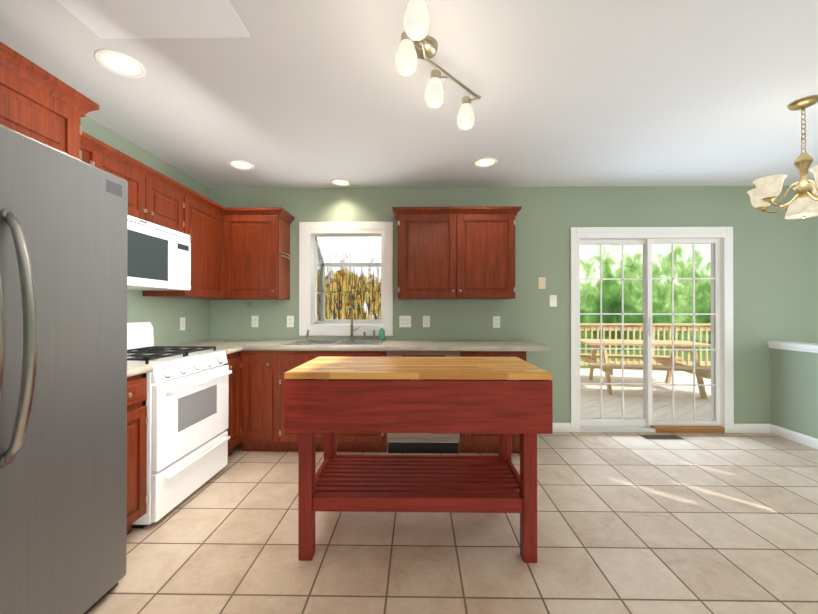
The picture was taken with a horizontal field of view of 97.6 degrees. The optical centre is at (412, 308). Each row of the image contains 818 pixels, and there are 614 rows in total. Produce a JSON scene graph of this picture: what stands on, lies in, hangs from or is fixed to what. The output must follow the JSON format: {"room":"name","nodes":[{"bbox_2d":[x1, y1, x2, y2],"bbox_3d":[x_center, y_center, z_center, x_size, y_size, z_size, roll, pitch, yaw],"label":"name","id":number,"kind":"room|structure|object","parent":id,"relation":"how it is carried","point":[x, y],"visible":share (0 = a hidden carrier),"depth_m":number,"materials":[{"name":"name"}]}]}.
{"room":"kitchen","nodes":[
{"label":"kitchen","id":0,"kind":"room"},
{"bbox_2d":[81,116,209,345],"bbox_3d":[-2.163,-0.009,0.926,0.150,2.440,5.690,0,0,1],"label":"wall","id":1,"kind":"structure","parent":0,"point":[162,315],"depth_m":2.96,"materials":[{"name":"green paint"}]},
{"bbox_2d":[0,42,95,166],"bbox_3d":[-1.762,-0.763,1.123,0.643,0.341,0.950,0,0,1],"label":"upper cabinet","id":2,"kind":"object","parent":1,"relation":"attached to","point":[35,104],"depth_m":1.41,"materials":[{"name":"brown wood"}]},
{"bbox_2d":[96,150,107,171],"bbox_3d":[-1.914,-0.710,1.811,0.318,0.320,0.423,0,0,1],"label":"upper cabinet","id":3,"kind":"object","parent":1,"relation":"attached to","point":[101,158],"depth_m":2.02,"materials":[{"name":"brown wood"}]},
{"bbox_2d":[96,139,155,223],"bbox_3d":[-1.908,-0.747,2.184,0.318,0.364,0.447,0,0,1],"label":"upper cabinet","id":4,"kind":"object","parent":1,"relation":"attached to","point":[141,178],"depth_m":2.27,"materials":[{"name":"brown wood"}]},
{"bbox_2d":[127,215,190,290],"bbox_3d":[-1.853,-0.349,2.348,0.422,0.419,0.744,0,0,1],"label":"microwave","id":5,"kind":"object","parent":4,"relation":"attached to","point":[158,257],"visible":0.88,"depth_m":2.37,"materials":[{"name":"white plastic"}]},
{"bbox_2d":[156,171,183,232],"bbox_3d":[-1.904,-0.746,2.510,0.318,0.364,0.445,0,0,1],"label":"upper cabinet","id":6,"kind":"object","parent":1,"relation":"attached to","point":[169,192],"depth_m":2.57,"materials":[{"name":"brown wood"}]},
{"bbox_2d":[180,317,184,329],"bbox_3d":[-2.049,0.135,3.193,0.009,0.115,0.070,0,0,1],"label":"electrical outlet","id":7,"kind":"object","parent":1,"relation":"attached to","point":[182,323],"visible":1,"depth_m":3.19,"materials":[{"name":"white plastic"}]},
{"bbox_2d":[143,186,227,299],"bbox_3d":[-1.870,-0.510,3.025,0.369,0.831,0.588,0,0,1],"label":"upper cabinet","id":8,"kind":"object","parent":1,"relation":"attached to","point":[205,220],"depth_m":3.01,"materials":[{"name":"brown wood"}]},
{"bbox_2d":[0,0,817,188],"bbox_3d":[1.537,-1.289,0.876,7.550,0.120,5.690,0,0,1],"label":"ceiling","id":9,"kind":"structure","parent":0,"point":[324,93],"depth_m":2.02,"materials":[{"name":"paint"}]},
{"bbox_2d":[94,49,145,77],"bbox_3d":[-1.457,-1.219,1.789,0.202,0.010,0.202,0,0,1],"label":"recessed light","id":10,"kind":"object","parent":9,"relation":"in","point":[119,63],"visible":1,"depth_m":1.78,"materials":[{"name":"white glass"}]},
{"bbox_2d":[57,0,249,38],"bbox_3d":[-1.073,-1.224,1.247,0.680,0.006,0.735,0,0,1],"label":"panel","id":11,"kind":"object","parent":9,"relation":"attached to","point":[120,19],"visible":1,"depth_m":1.50,"materials":[{"name":"paint"}]},
{"bbox_2d":[228,160,253,169],"bbox_3d":[-1.453,-1.214,3.034,0.202,0.010,0.202,0,0,1],"label":"recessed light","id":12,"kind":"object","parent":9,"relation":"in","point":[240,165],"visible":0.96,"depth_m":3.03,"materials":[{"name":"white glass"}]},
{"bbox_2d":[330,178,351,186],"bbox_3d":[-0.687,-1.212,3.447,0.202,0.010,0.202,0,0,1],"label":"recessed light","id":13,"kind":"object","parent":9,"relation":"in","point":[339,182],"visible":1,"depth_m":3.44,"materials":[{"name":"white glass"}]},
{"bbox_2d":[395,0,480,129],"bbox_3d":[0.150,-1.116,1.656,0.448,0.219,0.793,0,0,1],"label":"track light fixture","id":14,"kind":"object","parent":9,"relation":"hanging from","point":[416,42],"visible":1,"depth_m":1.59,"materials":[{"name":"white glass"}]},
{"bbox_2d":[473,157,496,167],"bbox_3d":[0.605,-1.214,2.985,0.202,0.010,0.202,0,0,1],"label":"recessed light","id":15,"kind":"object","parent":9,"relation":"in","point":[486,162],"visible":1,"depth_m":2.98,"materials":[{"name":"white glass"}]},
{"bbox_2d":[747,95,817,218],"bbox_3d":[2.294,-0.878,2.117,0.510,0.691,0.528,0,0,1],"label":"chandelier","id":16,"kind":"object","parent":9,"relation":"hanging from","point":[765,193],"visible":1,"depth_m":2.10,"materials":[{"name":"gold metal"}]},
{"bbox_2d":[86,432,817,613],"bbox_3d":[1.537,1.271,0.865,7.550,0.120,5.690,0,0,1],"label":"floor","id":17,"kind":"structure","parent":0,"point":[688,523],"depth_m":1.84,"materials":[{"name":"tile"}]},
{"bbox_2d":[0,125,127,613],"bbox_3d":[-1.611,0.316,1.131,0.888,1.792,0.910,0,0,1],"label":"refrigerator","id":18,"kind":"object","parent":17,"relation":"on","point":[63,366],"visible":1,"depth_m":1.28,"materials":[{"name":"grey metal"}]},
{"bbox_2d":[127,373,147,534],"bbox_3d":[-1.752,0.781,1.792,0.642,0.868,0.330,0,0,1],"label":"base cabinet","id":19,"kind":"object","parent":17,"relation":"on","point":[137,418],"depth_m":1.87,"materials":[{"name":"brown wood"}]},
{"bbox_2d":[127,365,153,376],"bbox_3d":[-1.744,0.325,1.792,0.658,0.040,0.338,0,0,1],"label":"countertop","id":20,"kind":"structure","parent":19,"relation":"on","point":[133,370],"depth_m":1.87,"materials":[{"name":"stone"}]},
{"bbox_2d":[127,322,231,527],"bbox_3d":[-1.692,0.657,2.341,0.698,1.120,0.750,0,0,1],"label":"range","id":21,"kind":"object","parent":17,"relation":"on","point":[187,405],"visible":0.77,"depth_m":2.22,"materials":[{"name":"white metal"}]},
{"bbox_2d":[227,351,246,456],"bbox_3d":[-1.711,0.785,2.868,0.692,0.868,0.284,0,0,1],"label":"base cabinet","id":22,"kind":"object","parent":17,"relation":"on","point":[237,361],"depth_m":2.92,"materials":[{"name":"brown wood"}]},
{"bbox_2d":[247,351,386,451],"bbox_3d":[-0.833,0.787,3.248,1.240,0.868,0.696,0,0,1],"label":"base cabinet","id":23,"kind":"object","parent":17,"relation":"on","point":[256,401],"depth_m":2.97,"materials":[{"name":"brown wood"}]},
{"bbox_2d":[163,340,549,353],"bbox_3d":[-0.466,0.331,3.151,3.173,0.040,0.883,0,0,1],"label":"countertop","id":24,"kind":"structure","parent":23,"relation":"on","point":[230,346],"depth_m":2.96,"materials":[{"name":"stone"}]},
{"bbox_2d":[283,339,385,344],"bbox_3d":[-0.682,0.392,3.297,0.840,0.175,0.510,0,0,1],"label":"sink","id":25,"kind":"object","parent":24,"relation":"in","point":[334,342],"visible":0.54,"depth_m":3.46,"materials":[{"name":"metal"}]},
{"bbox_2d":[379,324,384,339],"bbox_3d":[-0.299,0.227,3.502,0.060,0.155,0.060,0,0,1],"label":"soap bottle","id":26,"kind":"object","parent":25,"relation":"on","point":[381,333],"visible":1,"depth_m":3.48,"materials":[{"name":"green plastic"}]},
{"bbox_2d":[348,306,375,339],"bbox_3d":[-0.489,0.139,3.462,0.264,0.332,0.139,0,0,1],"label":"faucet","id":27,"kind":"object","parent":24,"relation":"on","point":[350,308],"visible":1,"depth_m":3.49,"materials":[{"name":"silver metal"}]},
{"bbox_2d":[284,376,552,562],"bbox_3d":[0.030,0.775,1.983,1.267,0.882,0.594,0,0,1],"label":"kitchen island","id":28,"kind":"object","parent":17,"relation":"on","point":[504,398],"depth_m":1.71,"materials":[{"name":"red wood"}]},
{"bbox_2d":[284,356,551,375],"bbox_3d":[0.027,0.320,1.984,1.264,0.032,0.596,0,0,1],"label":"island countertop","id":29,"kind":"structure","parent":28,"relation":"on","point":[321,365],"depth_m":1.85,"materials":[{"name":"beige wood"}]},
{"bbox_2d":[387,351,459,452],"bbox_3d":[0.095,0.789,3.247,0.604,0.864,0.574,0,0,1],"label":"dishwasher","id":30,"kind":"object","parent":17,"relation":"on","point":[422,442],"visible":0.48,"depth_m":2.96,"materials":[{"name":"white plastic"}]},
{"bbox_2d":[459,351,525,452],"bbox_3d":[0.674,0.787,3.253,0.542,0.868,0.641,0,0,1],"label":"base cabinet","id":31,"kind":"object","parent":17,"relation":"on","point":[469,443],"depth_m":2.95,"materials":[{"name":"brown wood"}]},
{"bbox_2d":[640,435,682,438],"bbox_3d":[2.365,1.217,3.395,0.350,0.008,0.105,0,0,1],"label":"floor vent","id":32,"kind":"object","parent":17,"relation":"in","point":[660,436],"visible":1,"depth_m":3.38,"materials":[{"name":"brown"}]},
{"bbox_2d":[210,186,817,423],"bbox_3d":[1.578,0.003,3.640,7.250,2.440,0.150,0,0,1],"label":"wall","id":33,"kind":"structure","parent":0,"point":[775,276],"depth_m":3.57,"materials":[{"name":"green paint"}]},
{"bbox_2d":[251,316,257,326],"bbox_3d":[-1.588,0.129,3.607,0.070,0.115,0.009,0,0,1],"label":"electrical outlet","id":34,"kind":"object","parent":33,"relation":"attached to","point":[254,321],"visible":1,"depth_m":3.60,"materials":[{"name":"white plastic"}]},
{"bbox_2d":[228,207,291,301],"bbox_3d":[-1.493,-0.508,3.427,0.515,0.831,0.368,0,0,1],"label":"upper cabinet","id":35,"kind":"object","parent":33,"relation":"attached to","point":[240,253],"depth_m":3.30,"materials":[{"name":"brown wood"}]},
{"bbox_2d":[287,316,293,326],"bbox_3d":[-1.229,0.129,3.601,0.070,0.115,0.009,0,0,1],"label":"electrical outlet","id":36,"kind":"object","parent":33,"relation":"attached to","point":[290,321],"visible":1,"depth_m":3.60,"materials":[{"name":"white plastic"}]},
{"bbox_2d":[299,222,392,335],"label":"window","id":37,"kind":"structure","parent":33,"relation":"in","point":[312,297],"depth_m":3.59,"materials":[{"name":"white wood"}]},
{"bbox_2d":[399,316,410,326],"bbox_3d":[-0.073,0.129,3.584,0.116,0.115,0.009,0,0,1],"label":"electrical outlet","id":38,"kind":"object","parent":33,"relation":"attached to","point":[404,321],"visible":1,"depth_m":3.58,"materials":[{"name":"white plastic"}]},
{"bbox_2d":[423,316,429,326],"bbox_3d":[0.139,0.129,3.581,0.070,0.115,0.009,0,0,1],"label":"electrical outlet","id":39,"kind":"object","parent":33,"relation":"attached to","point":[426,321],"visible":1,"depth_m":3.58,"materials":[{"name":"white plastic"}]},
{"bbox_2d":[392,206,521,298],"bbox_3d":[0.405,-0.509,3.409,1.168,0.831,0.347,0,0,1],"label":"upper cabinet","id":40,"kind":"object","parent":33,"relation":"attached to","point":[456,252],"visible":1,"depth_m":3.27,"materials":[{"name":"brown wood"}]},
{"bbox_2d":[493,316,499,327],"bbox_3d":[0.840,0.133,3.570,0.070,0.115,0.009,0,0,1],"label":"electrical outlet","id":41,"kind":"object","parent":33,"relation":"attached to","point":[496,321],"visible":1,"depth_m":3.57,"materials":[{"name":"white plastic"}]},
{"bbox_2d":[538,277,545,288],"bbox_3d":[1.292,-0.256,3.561,0.070,0.115,0.017,0,0,1],"label":"light switch","id":42,"kind":"object","parent":33,"relation":"attached to","point":[542,282],"visible":1,"depth_m":3.56,"materials":[{"name":"beige plastic"}]},
{"bbox_2d":[550,295,556,306],"bbox_3d":[1.402,-0.077,3.558,0.070,0.115,0.017,0,0,1],"label":"light switch","id":43,"kind":"object","parent":33,"relation":"attached to","point":[553,300],"visible":1,"depth_m":3.56,"materials":[{"name":"white plastic"}]},
{"bbox_2d":[553,423,570,431],"bbox_3d":[1.259,1.179,3.557,0.625,0.088,0.016,0,0,1],"label":"baseboard","id":44,"kind":"structure","parent":33,"relation":"attached to","point":[557,427],"depth_m":3.55,"materials":[{"name":"white"}]},
{"bbox_2d":[570,227,733,432],"bbox_3d":[2.368,0.207,3.618,1.590,2.032,0.168,0,0,1],"label":"sliding glass door","id":45,"kind":"structure","parent":33,"relation":"in","point":[719,240],"depth_m":3.58,"materials":[{"name":"glass"},{"name":"white vinyl"}]},
{"bbox_2d":[734,424,769,432],"bbox_3d":[3.326,1.178,3.526,0.352,0.088,0.016,0,0,1],"label":"baseboard","id":46,"kind":"structure","parent":33,"relation":"attached to","point":[738,428],"depth_m":3.52,"materials":[{"name":"white"}]},
{"bbox_2d":[767,341,817,438],"bbox_3d":[3.566,0.763,1.822,0.180,0.905,3.420,0,0,1],"label":"wall","id":47,"kind":"structure","parent":0,"point":[793,386],"depth_m":3.31,"materials":[{"name":"green paint"}]},
{"bbox_2d":[770,424,817,449],"bbox_3d":[3.499,1.171,1.836,0.016,0.088,3.390,0,0,1],"label":"baseboard","id":48,"kind":"structure","parent":47,"relation":"attached to","point":[803,439],"depth_m":3.29,"materials":[{"name":"white wood"}]},
{"label":"outside","id":49,"kind":"structure","parent":0,"visible":0},
{"bbox_2d":[580,368,710,419],"bbox_3d":[3.034,1.387,5.670,9.000,0.250,3.955,0,0,1],"label":"deck","id":50,"kind":"object","parent":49,"point":[595,409],"depth_m":5.07,"materials":[{"name":"grey wood"}]},
{"bbox_2d":[580,339,710,398],"bbox_3d":[3.585,0.891,5.693,1.700,0.740,1.523,0,0,13],"label":"picnic table","id":51,"kind":"object","parent":50,"relation":"on","point":[685,345],"depth_m":5.38,"materials":[{"name":"beige wood"}]},
{"bbox_2d":[580,323,710,365],"bbox_3d":[3.062,0.790,7.530,9.000,0.960,0.140,0,0,1],"label":"railing","id":52,"kind":"object","parent":50,"relation":"on","point":[664,327],"depth_m":7.42,"materials":[{"name":"beige wood"}]},
{"bbox_2d":[580,351,710,367],"bbox_3d":[12.117,1.805,11.170,40.000,0.100,7.280,0,0,1],"label":"lawn","id":53,"kind":"structure","parent":49,"point":[660,354],"depth_m":13.80,"materials":[{"name":"green"}]},
{"bbox_2d":[580,244,710,350],"bbox_3d":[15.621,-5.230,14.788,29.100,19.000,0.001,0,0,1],"label":"trees","id":54,"kind":"object","parent":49,"point":[611,261],"depth_m":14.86,"materials":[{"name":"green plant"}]}
]}

